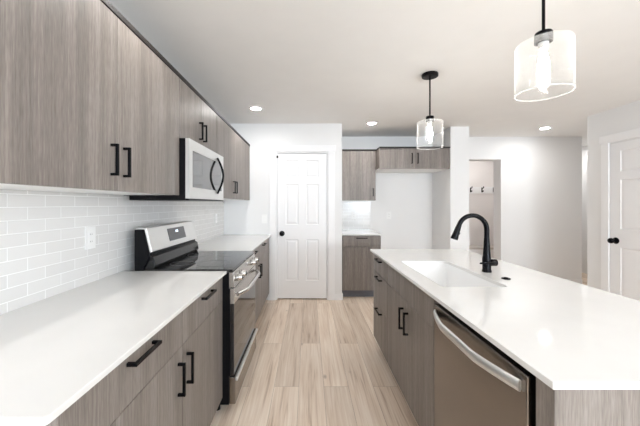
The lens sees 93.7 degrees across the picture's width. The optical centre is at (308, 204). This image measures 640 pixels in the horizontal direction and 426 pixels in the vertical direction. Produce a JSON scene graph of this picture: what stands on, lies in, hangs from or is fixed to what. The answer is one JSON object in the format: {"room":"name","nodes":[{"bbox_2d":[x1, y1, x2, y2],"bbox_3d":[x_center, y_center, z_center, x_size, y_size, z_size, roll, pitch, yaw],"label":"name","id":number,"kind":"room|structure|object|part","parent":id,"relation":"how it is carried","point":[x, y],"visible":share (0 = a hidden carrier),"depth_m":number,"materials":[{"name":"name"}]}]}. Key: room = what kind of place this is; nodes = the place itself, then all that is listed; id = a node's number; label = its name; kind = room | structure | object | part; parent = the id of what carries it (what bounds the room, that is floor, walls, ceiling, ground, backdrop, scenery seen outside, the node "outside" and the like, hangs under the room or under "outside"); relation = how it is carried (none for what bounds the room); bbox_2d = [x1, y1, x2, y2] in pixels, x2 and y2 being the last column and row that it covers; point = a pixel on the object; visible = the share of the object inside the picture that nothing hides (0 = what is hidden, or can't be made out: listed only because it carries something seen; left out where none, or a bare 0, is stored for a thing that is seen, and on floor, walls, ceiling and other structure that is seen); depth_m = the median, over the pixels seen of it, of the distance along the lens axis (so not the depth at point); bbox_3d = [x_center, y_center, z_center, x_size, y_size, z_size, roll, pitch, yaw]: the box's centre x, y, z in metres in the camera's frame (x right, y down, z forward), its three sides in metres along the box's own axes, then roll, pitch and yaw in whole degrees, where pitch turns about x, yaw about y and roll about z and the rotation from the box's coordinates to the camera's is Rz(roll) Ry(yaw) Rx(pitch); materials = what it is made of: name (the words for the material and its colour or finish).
{"room":"kitchen","nodes":[
{"label":"kitchen","id":0,"kind":"room"},
{"bbox_2d":[224,124,341,299],"bbox_3d":[-0.356,0.105,4.205,1.638,2.440,0.110,0,0,0],"label":"wall","id":1,"kind":"structure","parent":0,"point":[241,217],"depth_m":4.15,"materials":[{"name":"paint"}]},
{"bbox_2d":[262,215,266,222],"bbox_3d":[-0.610,0.205,4.145,0.074,0.118,0.008,0,0,0],"label":"light switch","id":2,"kind":"object","parent":1,"relation":"attached to","point":[264,217],"visible":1,"depth_m":4.14,"materials":[{"name":"white plastic"}]},
{"bbox_2d":[277,154,326,297],"bbox_3d":[-0.094,0.303,4.145,0.696,2.007,0.116,0,0,0],"label":"door","id":3,"kind":"structure","parent":1,"relation":"in","point":[302,178],"depth_m":4.17,"materials":[{"name":"paint"}]},
{"bbox_2d":[268,145,335,299],"bbox_3d":[-0.088,0.257,4.192,0.930,2.137,0.133,0,0,0],"label":"trim","id":4,"kind":"structure","parent":1,"relation":"attached to","point":[274,150],"depth_m":4.13,"materials":[{"name":"paint"}]},
{"bbox_2d":[335,293,342,299],"bbox_3d":[0.419,1.282,4.169,0.111,0.085,0.062,0,0,0],"label":"baseboard","id":5,"kind":"structure","parent":1,"relation":"attached to","point":[337,296],"depth_m":4.14,"materials":[{"name":"paint"}]},
{"bbox_2d":[108,0,639,146],"bbox_3d":[2.062,-1.165,1.465,6.715,0.100,10.170,0,0,0],"label":"ceiling","id":6,"kind":"structure","parent":0,"point":[352,64],"depth_m":2.33,"materials":[{"name":"paint"}]},
{"bbox_2d":[249,106,262,110],"bbox_3d":[-0.610,-1.110,3.480,0.156,0.010,0.156,0,0,0],"label":"recessed light","id":7,"kind":"object","parent":6,"relation":"in","point":[256,108],"visible":1,"depth_m":3.47,"materials":[{"name":"white plastic"}]},
{"bbox_2d":[366,121,377,124],"bbox_3d":[0.870,-1.110,4.120,0.156,0.010,0.156,0,0,0],"label":"recessed light","id":8,"kind":"object","parent":6,"relation":"in","point":[372,122],"visible":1,"depth_m":4.12,"materials":[{"name":"white plastic"}]},
{"bbox_2d":[419,71,441,149],"bbox_3d":[1.040,-0.800,2.570,0.213,0.630,0.213,0,0,0],"label":"pendant light","id":9,"kind":"object","parent":6,"relation":"hanging from","point":[429,75],"visible":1,"depth_m":2.56,"materials":[{"name":"black metal"}]},
{"bbox_3d":[1.040,-0.921,2.570,0.013,0.332,0.013,0,0,0],"label":"stem","id":10,"kind":"part","parent":9,"relation":"part of","materials":[{"name":"black metal"}]},
{"bbox_3d":[1.040,-0.612,2.570,0.044,0.134,0.044,0,0,0],"label":"bulb","id":11,"kind":"part","parent":9,"relation":"part of","materials":[{"name":"white glass"}]},
{"bbox_2d":[534,0,574,89],"bbox_3d":[1.030,-0.800,1.315,0.213,0.630,0.213,0,0,0],"label":"pendant light","id":12,"kind":"object","parent":6,"relation":"hanging from","point":[542,38],"visible":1,"depth_m":1.30,"materials":[{"name":"white glass"}]},
{"bbox_3d":[1.030,-0.921,1.315,0.013,0.332,0.013,0,0,0],"label":"stem","id":13,"kind":"part","parent":12,"relation":"part of","materials":[{"name":"black metal"}]},
{"bbox_2d":[538,40,548,50],"bbox_3d":[1.030,-0.693,1.315,0.040,0.028,0.040,0,0,0],"label":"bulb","id":14,"kind":"object","parent":12,"relation":"attached to","point":[543,45],"depth_m":1.30,"materials":[{"name":"glass"}]},
{"bbox_3d":[1.030,-0.612,1.315,0.044,0.134,0.044,0,0,0],"label":"bulb","id":15,"kind":"part","parent":12,"relation":"part of","materials":[{"name":"white glass"}]},
{"bbox_2d":[210,273,586,425],"bbox_3d":[2.062,1.375,1.465,6.715,0.100,10.170,0,0,0],"label":"floor","id":16,"kind":"structure","parent":0,"point":[315,361],"depth_m":2.36,"materials":[{"name":"brown wood"}]},
{"bbox_2d":[45,278,221,425],"bbox_3d":[-0.841,0.881,1.266,0.665,0.887,1.239,0,0,0],"label":"base cabinet","id":17,"kind":"object","parent":16,"relation":"on","point":[174,378],"visible":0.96,"depth_m":1.17,"materials":[{"name":"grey wood"}]},
{"bbox_2d":[0,271,226,425],"bbox_3d":[-0.844,0.429,1.238,0.658,0.018,1.297,0,0,0],"label":"countertop","id":18,"kind":"structure","parent":17,"relation":"on","point":[55,349],"depth_m":0.97,"materials":[{"name":"white stone"}]},
{"bbox_3d":[-0.549,0.526,0.965,0.019,0.151,0.638,0,0,0],"label":"drawer","id":19,"kind":"part","parent":17,"relation":"part of","materials":[{"name":"grey wood"}]},
{"bbox_3d":[-0.524,0.477,0.965,0.032,0.011,0.155,0,0,0],"label":"handle","id":20,"kind":"part","parent":17,"relation":"part of","materials":[{"name":"black metal"}]},
{"bbox_3d":[-0.549,0.909,0.965,0.019,0.611,0.638,0,0,0],"label":"door","id":21,"kind":"part","parent":17,"relation":"part of","materials":[{"name":"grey wood"}]},
{"bbox_3d":[-0.524,0.725,1.240,0.032,0.137,0.011,0,0,0],"label":"handle","id":22,"kind":"part","parent":17,"relation":"part of","materials":[{"name":"black metal"}]},
{"bbox_3d":[-0.524,0.725,1.330,0.032,0.137,0.011,0,0,0],"label":"handle","id":23,"kind":"part","parent":17,"relation":"part of","materials":[{"name":"black metal"}]},
{"bbox_3d":[-0.549,0.526,1.585,0.019,0.151,0.599,0,0,0],"label":"drawer","id":24,"kind":"part","parent":17,"relation":"part of","materials":[{"name":"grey wood"}]},
{"bbox_3d":[-0.549,0.909,1.585,0.019,0.611,0.599,0,0,0],"label":"door","id":25,"kind":"part","parent":17,"relation":"part of","materials":[{"name":"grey wood"}]},
{"bbox_3d":[-0.524,0.477,1.585,0.032,0.011,0.155,0,0,0],"label":"handle","id":26,"kind":"part","parent":17,"relation":"part of","materials":[{"name":"black metal"}]},
{"bbox_2d":[135,221,259,410],"bbox_3d":[-0.748,0.736,2.271,0.699,1.178,0.765,0,0,0],"label":"range","id":27,"kind":"object","parent":16,"relation":"on","point":[169,246],"visible":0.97,"depth_m":2.04,"materials":[{"name":"silver metal"}]},
{"bbox_3d":[-1.035,0.227,2.272,0.099,0.159,0.762,0,0,0],"label":"backguard panel","id":28,"kind":"part","parent":27,"relation":"part of","materials":[{"name":"metal"}]},
{"bbox_3d":[-1.002,0.367,2.272,0.066,0.089,0.752,0,0,0],"label":"backguard glass","id":29,"kind":"part","parent":27,"relation":"part of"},
{"bbox_2d":[144,251,253,271],"bbox_3d":[-0.758,0.420,2.272,0.557,0.018,0.760,0,0,0],"label":"cooktop","id":30,"kind":"object","parent":27,"relation":"in","point":[229,261],"depth_m":2.13,"materials":[{"name":"black glass"}]},
{"bbox_3d":[-0.450,0.478,1.967,0.036,0.048,0.048,0,0,0],"label":"knob","id":31,"kind":"part","parent":27,"relation":"part of","materials":[{"name":"silver metal"}]},
{"bbox_3d":[-0.484,0.478,2.272,0.035,0.093,0.760,0,0,0],"label":"control panel","id":32,"kind":"part","parent":27,"relation":"part of","materials":[{"name":"silver metal"}]},
{"bbox_3d":[-0.481,1.178,2.272,0.039,0.170,0.756,0,0,0],"label":"storage drawer","id":33,"kind":"part","parent":27,"relation":"part of","materials":[{"name":"silver metal"}]},
{"bbox_3d":[-0.484,0.582,2.272,0.033,0.098,0.756,0,0,0],"label":"oven door","id":34,"kind":"part","parent":27,"relation":"part of","materials":[{"name":"silver metal"}]},
{"bbox_3d":[-0.485,0.857,2.272,0.031,0.450,0.756,0,0,0],"label":"door glass","id":35,"kind":"part","parent":27,"relation":"part of","materials":[{"name":"black glass"}]},
{"bbox_3d":[-0.433,0.577,2.272,0.070,0.026,0.699,0,0,0],"label":"handle","id":36,"kind":"part","parent":27,"relation":"part of","materials":[{"name":"silver metal"}]},
{"bbox_2d":[254,238,268,322],"bbox_3d":[-0.841,0.881,3.391,0.665,0.887,1.458,0,0,0],"label":"base cabinet","id":37,"kind":"object","parent":16,"relation":"on","point":[261,252],"visible":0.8,"depth_m":3.45,"materials":[{"name":"grey wood"}]},
{"bbox_2d":[198,235,270,250],"bbox_3d":[-0.844,0.429,3.405,0.658,0.018,1.487,0,0,0],"label":"countertop","id":38,"kind":"structure","parent":37,"relation":"on","point":[223,242],"depth_m":3.21,"materials":[{"name":"white stone"}]},
{"bbox_3d":[-0.549,0.526,2.963,0.019,0.151,0.603,0,0,0],"label":"drawer","id":39,"kind":"part","parent":37,"relation":"part of","materials":[{"name":"grey wood"}]},
{"bbox_3d":[-0.549,0.909,2.963,0.019,0.611,0.603,0,0,0],"label":"door","id":40,"kind":"part","parent":37,"relation":"part of","materials":[{"name":"grey wood"}]},
{"bbox_3d":[-0.549,0.526,3.571,0.019,0.151,0.609,0,0,0],"label":"drawer","id":41,"kind":"part","parent":37,"relation":"part of","materials":[{"name":"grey wood"}]},
{"bbox_3d":[-0.549,0.909,3.571,0.019,0.611,0.609,0,0,0],"label":"door","id":42,"kind":"part","parent":37,"relation":"part of","materials":[{"name":"grey wood"}]},
{"bbox_2d":[342,235,380,296],"bbox_3d":[0.749,0.881,4.571,0.541,0.887,0.755,0,0,0],"label":"base cabinet","id":43,"kind":"object","parent":16,"relation":"on","point":[357,257],"visible":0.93,"depth_m":4.22,"materials":[{"name":"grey wood"}]},
{"bbox_3d":[0.749,0.526,4.234,0.541,0.151,0.019,0,0,0],"label":"drawer","id":44,"kind":"part","parent":43,"relation":"part of","materials":[{"name":"grey wood"}]},
{"bbox_3d":[0.749,0.909,4.234,0.541,0.611,0.019,0,0,0],"label":"door","id":45,"kind":"part","parent":43,"relation":"part of","materials":[{"name":"grey wood"}]},
{"bbox_2d":[342,230,381,234],"bbox_3d":[0.747,0.429,4.572,0.563,0.018,0.751,0,0,0],"label":"countertop","id":46,"kind":"structure","parent":43,"relation":"on","point":[344,232],"depth_m":4.45,"materials":[{"name":"white stone"}]},
{"bbox_2d":[374,254,387,362],"bbox_3d":[0.885,0.881,2.538,0.629,0.887,0.484,0,0,0],"label":"base cabinet","id":47,"kind":"object","parent":16,"relation":"on","point":[380,267],"visible":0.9,"depth_m":2.48,"materials":[{"name":"grey wood"}]},
{"bbox_3d":[0.613,1.048,2.538,0.019,0.334,0.482,0,0,0],"label":"drawer","id":48,"kind":"part","parent":47,"relation":"part of","materials":[{"name":"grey wood"}]},
{"bbox_3d":[0.613,0.742,2.538,0.019,0.275,0.482,0,0,0],"label":"drawer","id":49,"kind":"part","parent":47,"relation":"part of","materials":[{"name":"grey wood"}]},
{"bbox_3d":[0.613,0.526,2.538,0.019,0.151,0.482,0,0,0],"label":"drawer","id":50,"kind":"part","parent":47,"relation":"part of","materials":[{"name":"grey wood"}]},
{"bbox_2d":[388,265,438,425],"bbox_3d":[0.885,0.881,1.869,0.629,0.887,0.846,0,0,0],"label":"base cabinet","id":51,"kind":"object","parent":16,"relation":"on","point":[410,309],"visible":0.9,"depth_m":1.74,"materials":[{"name":"grey wood"}]},
{"bbox_3d":[0.613,0.909,2.076,0.019,0.611,0.429,0,0,0],"label":"door","id":52,"kind":"part","parent":51,"relation":"part of","materials":[{"name":"grey wood"}]},
{"bbox_3d":[0.587,0.725,1.906,0.032,0.137,0.011,0,0,0],"label":"handle","id":53,"kind":"part","parent":51,"relation":"part of","materials":[{"name":"black metal"}]},
{"bbox_3d":[0.587,0.725,1.816,0.032,0.137,0.011,0,0,0],"label":"handle","id":54,"kind":"part","parent":51,"relation":"part of","materials":[{"name":"black metal"}]},
{"bbox_3d":[0.613,0.909,1.653,0.019,0.611,0.413,0,0,0],"label":"door","id":55,"kind":"part","parent":51,"relation":"part of","materials":[{"name":"grey wood"}]},
{"bbox_2d":[370,249,639,389],"bbox_3d":[1.008,0.429,1.757,0.863,0.018,2.098,0,0,0],"label":"countertop","id":56,"kind":"structure","parent":51,"relation":"on","point":[569,335],"depth_m":1.10,"materials":[{"name":"white stone"}]},
{"bbox_2d":[405,263,499,286],"bbox_3d":[0.850,0.550,1.870,0.380,0.225,0.740,0,0,0],"label":"sink","id":57,"kind":"object","parent":56,"relation":"in","point":[445,275],"visible":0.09,"depth_m":2.18,"materials":[{"name":"white ceramic"}]},
{"bbox_2d":[451,213,497,272],"bbox_3d":[1.025,0.238,1.849,0.284,0.363,0.076,0,0,0],"label":"faucet","id":58,"kind":"object","parent":56,"relation":"on","point":[487,262],"visible":1,"depth_m":1.85,"materials":[{"name":"black metal"}]},
{"bbox_3d":[1.021,0.130,1.860,0.198,0.148,0.030,0,0,0],"label":"spout","id":59,"kind":"part","parent":58,"relation":"part of","materials":[{"name":"black metal"}]},
{"bbox_3d":[1.097,0.359,1.824,0.119,0.018,0.023,0,0,-14],"label":"lever","id":60,"kind":"part","parent":58,"relation":"part of","materials":[{"name":"black metal"}]},
{"bbox_2d":[469,245,493,257],"bbox_3d":[3.100,1.087,6.084,2.100,0.475,0.428,0,0,0],"label":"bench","id":61,"kind":"object","parent":16,"relation":"on","point":[478,249],"visible":0.02,"depth_m":5.89,"materials":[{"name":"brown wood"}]},
{"bbox_3d":[3.100,0.868,6.084,2.100,0.035,0.428,0,0,0],"label":"seat","id":62,"kind":"part","parent":61,"relation":"part of","materials":[{"name":"brown wood"}]},
{"bbox_3d":[3.100,1.105,5.900,2.080,0.440,0.020,0,0,0],"label":"panel","id":63,"kind":"part","parent":61,"relation":"part of","materials":[{"name":"paint"}]},
{"bbox_2d":[433,304,535,425],"bbox_3d":[0.871,0.875,1.119,0.654,0.861,0.630,0,0,0],"label":"dishwasher","id":64,"kind":"object","parent":16,"relation":"on","point":[476,383],"visible":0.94,"depth_m":1.08,"materials":[{"name":"silver metal"}]},
{"bbox_3d":[0.573,0.510,1.125,0.057,0.035,0.570,0,0,0],"label":"handle","id":65,"kind":"part","parent":64,"relation":"part of","materials":[{"name":"metal"}]},
{"bbox_2d":[536,377,639,425],"bbox_3d":[0.901,0.881,0.765,0.597,0.887,0.061,0,0,0],"label":"end panel","id":66,"kind":"object","parent":16,"relation":"on","point":[553,407],"visible":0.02,"depth_m":0.73,"materials":[{"name":"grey wood"}]},
{"bbox_2d":[432,127,468,250],"bbox_3d":[2.178,0.105,4.633,0.270,2.440,0.634,0,0,0],"label":"wall","id":67,"kind":"structure","parent":0,"point":[450,187],"depth_m":4.32,"materials":[{"name":"paint"}]},
{"bbox_2d":[342,137,581,278],"bbox_3d":[1.667,0.105,5.050,5.685,2.440,0.200,0,0,0],"label":"wall","id":68,"kind":"structure","parent":0,"point":[538,180],"depth_m":4.95,"materials":[{"name":"paint"}]},
{"bbox_2d":[342,201,369,229],"bbox_3d":[0.742,0.182,4.946,0.556,0.476,0.008,0,0,0],"label":"tile backsplash","id":69,"kind":"structure","parent":68,"relation":"attached to","point":[362,208],"depth_m":4.94,"materials":[{"name":"white tile"}]},
{"bbox_2d":[342,151,375,200],"bbox_3d":[0.743,-0.433,4.728,0.549,0.753,0.440,0,0,0],"label":"upper cabinet","id":70,"kind":"object","parent":68,"relation":"attached to","point":[358,167],"visible":0.87,"depth_m":4.54,"materials":[{"name":"grey wood"}]},
{"bbox_2d":[376,148,449,172],"bbox_3d":[1.532,-0.661,4.623,1.014,0.297,0.650,0,0,0],"label":"upper cabinet","id":71,"kind":"object","parent":68,"relation":"attached to","point":[388,160],"visible":0.99,"depth_m":4.33,"materials":[{"name":"grey wood"}]},
{"bbox_2d":[342,147,449,150],"bbox_3d":[1.253,-0.819,4.630,1.576,0.018,0.635,0,0,0],"label":"crown molding","id":72,"kind":"structure","parent":71,"relation":"on","point":[379,147],"depth_m":4.44,"materials":[{"name":"wood"}]},
{"bbox_3d":[1.278,-0.660,4.340,0.506,0.296,0.019,0,0,0],"label":"door","id":73,"kind":"part","parent":71,"relation":"part of","materials":[{"name":"grey wood"}]},
{"bbox_3d":[1.532,-0.518,4.649,1.012,0.010,0.598,0,0,0],"label":"panel","id":74,"kind":"part","parent":71,"relation":"part of","materials":[{"name":"white laminate"}]},
{"bbox_3d":[1.786,-0.660,4.340,0.506,0.296,0.019,0,0,0],"label":"door","id":75,"kind":"part","parent":71,"relation":"part of","materials":[{"name":"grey wood"}]},
{"bbox_2d":[566,279,581,283],"bbox_3d":[3.843,1.282,4.944,1.334,0.085,0.012,0,0,0],"label":"baseboard","id":76,"kind":"structure","parent":68,"relation":"attached to","point":[573,280],"depth_m":4.94,"materials":[{"name":"paint"}]},
{"bbox_2d":[469,161,493,244],"bbox_3d":[3.100,0.105,6.350,2.400,2.440,0.100,0,0,0],"label":"wall","id":77,"kind":"structure","parent":0,"point":[481,173],"depth_m":6.30,"materials":[{"name":"white paint"}]},
{"bbox_2d":[469,186,493,192],"bbox_3d":[3.100,-0.297,6.252,2.100,0.144,0.094,0,0,0],"label":"coat rack","id":78,"kind":"object","parent":77,"relation":"attached to","point":[483,189],"visible":0.26,"depth_m":6.28,"materials":[{"name":"paint"}]},
{"bbox_2d":[582,146,586,273],"bbox_3d":[5.360,0.105,5.115,0.120,2.440,2.830,0,0,0],"label":"wall","id":79,"kind":"structure","parent":0,"point":[584,148],"depth_m":5.76,"materials":[{"name":"paint"}]},
{"bbox_2d":[587,100,639,291],"bbox_3d":[3.610,0.105,0.160,0.120,2.440,7.320,0,0,0],"label":"wall","id":80,"kind":"structure","parent":0,"point":[626,117],"depth_m":3.69,"materials":[{"name":"paint"}]},
{"bbox_2d":[599,128,639,291],"bbox_3d":[3.536,0.257,3.140,0.028,2.137,0.990,0,0,0],"label":"trim","id":81,"kind":"structure","parent":80,"relation":"attached to","point":[604,141],"depth_m":3.55,"materials":[{"name":"paint"}]},
{"bbox_2d":[607,139,639,300],"bbox_3d":[3.506,0.303,3.140,0.088,2.007,0.756,0,0,0],"label":"door","id":82,"kind":"structure","parent":80,"relation":"in","point":[624,240],"depth_m":3.35,"materials":[{"name":"paint"}]},
{"bbox_3d":[3.502,0.420,3.455,0.080,0.075,0.075,0,0,0],"label":"knob","id":83,"kind":"part","parent":82,"relation":"part of","materials":[{"name":"black metal"}]},
{"bbox_3d":[-1.235,0.105,0.765,0.120,2.440,8.770,0,0,0],"label":"wall","id":84,"kind":"structure","parent":0,"visible":0},
{"bbox_2d":[0,0,178,194],"bbox_3d":[-0.977,-0.427,1.263,0.393,0.741,1.244,0,0,0],"label":"upper cabinet","id":85,"kind":"object","parent":84,"relation":"attached to","point":[86,106],"visible":1,"depth_m":1.07,"materials":[{"name":"grey wood"}]},
{"bbox_3d":[-0.822,-0.426,0.958,0.019,0.740,0.633,0,0,0],"label":"door","id":86,"kind":"part","parent":85,"relation":"part of","materials":[{"name":"grey wood"}]},
{"bbox_3d":[-1.003,-0.062,1.263,0.340,0.010,1.242,0,0,0],"label":"panel","id":87,"kind":"part","parent":85,"relation":"part of","materials":[{"name":"white laminate"}]},
{"bbox_3d":[-0.796,-0.183,1.233,0.032,0.131,0.011,0,0,0],"label":"handle","id":88,"kind":"part","parent":85,"relation":"part of","materials":[{"name":"black metal"}]},
{"bbox_3d":[-0.796,-0.183,1.317,0.032,0.131,0.011,0,0,0],"label":"handle","id":89,"kind":"part","parent":85,"relation":"part of","materials":[{"name":"black metal"}]},
{"bbox_3d":[-0.822,-0.426,1.581,0.019,0.740,0.609,0,0,0],"label":"door","id":90,"kind":"part","parent":85,"relation":"part of","materials":[{"name":"grey wood"}]},
{"bbox_2d":[100,0,249,145],"bbox_3d":[-0.991,-0.810,2.389,0.365,0.026,3.518,0,0,0],"label":"crown molding","id":91,"kind":"structure","parent":85,"relation":"on","point":[107,3],"depth_m":1.61,"materials":[{"name":"wood"}]},
{"bbox_2d":[0,189,223,314],"bbox_3d":[-1.171,0.284,2.369,0.008,0.681,3.558,0,0,0],"label":"tile backsplash","id":92,"kind":"structure","parent":84,"relation":"attached to","point":[43,254],"depth_m":1.46,"materials":[{"name":"white tile"}]},
{"bbox_2d":[85,226,95,249],"bbox_3d":[-1.162,0.179,1.600,0.008,0.118,0.074,0,0,0],"label":"wall outlet","id":93,"kind":"object","parent":92,"relation":"attached to","point":[90,232],"visible":1,"depth_m":1.59,"materials":[{"name":"white plastic"}]},
{"bbox_2d":[89,231,92,243],"bbox_3d":[-1.160,0.179,1.600,0.002,0.068,0.033,0,0,0],"label":"receptacle","id":94,"kind":"object","parent":93,"relation":"attached to","point":[90,232],"depth_m":1.60,"materials":[{"name":"white plastic"}]},
{"bbox_2d":[179,78,216,152],"bbox_3d":[-0.977,-0.609,2.272,0.393,0.376,0.763,0,0,0],"label":"upper cabinet","id":95,"kind":"object","parent":84,"relation":"attached to","point":[197,120],"visible":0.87,"depth_m":2.17,"materials":[{"name":"grey wood"}]},
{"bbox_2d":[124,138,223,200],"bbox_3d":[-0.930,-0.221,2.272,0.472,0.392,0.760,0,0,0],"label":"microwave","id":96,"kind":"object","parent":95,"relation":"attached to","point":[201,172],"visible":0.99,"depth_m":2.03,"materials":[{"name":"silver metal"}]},
{"bbox_3d":[-0.764,-0.227,2.272,0.024,0.380,0.760,0,0,0],"label":"door","id":97,"kind":"part","parent":96,"relation":"part of","materials":[{"name":"metal"}]},
{"bbox_3d":[-0.725,-0.233,2.467,0.063,0.300,0.017,0,0,0],"label":"handle","id":98,"kind":"part","parent":96,"relation":"part of","materials":[{"name":"black metal"}]},
{"bbox_3d":[-0.822,-0.609,2.080,0.019,0.375,0.378,0,0,0],"label":"door","id":99,"kind":"part","parent":95,"relation":"part of","materials":[{"name":"grey wood"}]},
{"bbox_3d":[-0.796,-0.543,2.228,0.032,0.131,0.011,0,0,0],"label":"handle","id":100,"kind":"part","parent":95,"relation":"part of","materials":[{"name":"black metal"}]},
{"bbox_3d":[-0.822,-0.609,2.463,0.019,0.375,0.382,0,0,0],"label":"door","id":101,"kind":"part","parent":95,"relation":"part of","materials":[{"name":"grey wood"}]},
{"bbox_2d":[217,115,249,199],"bbox_3d":[-0.977,-0.426,3.403,0.393,0.742,1.486,0,0,0],"label":"upper cabinet","id":102,"kind":"object","parent":84,"relation":"attached to","point":[235,152],"visible":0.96,"depth_m":3.25,"materials":[{"name":"grey wood"}]},
{"bbox_3d":[-0.822,-0.426,2.962,0.019,0.740,0.605,0,0,0],"label":"door","id":103,"kind":"part","parent":102,"relation":"part of","materials":[{"name":"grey wood"}]},
{"bbox_3d":[-0.822,-0.426,3.571,0.019,0.740,0.609,0,0,0],"label":"door","id":104,"kind":"part","parent":102,"relation":"part of","materials":[{"name":"grey wood"}]}
]}

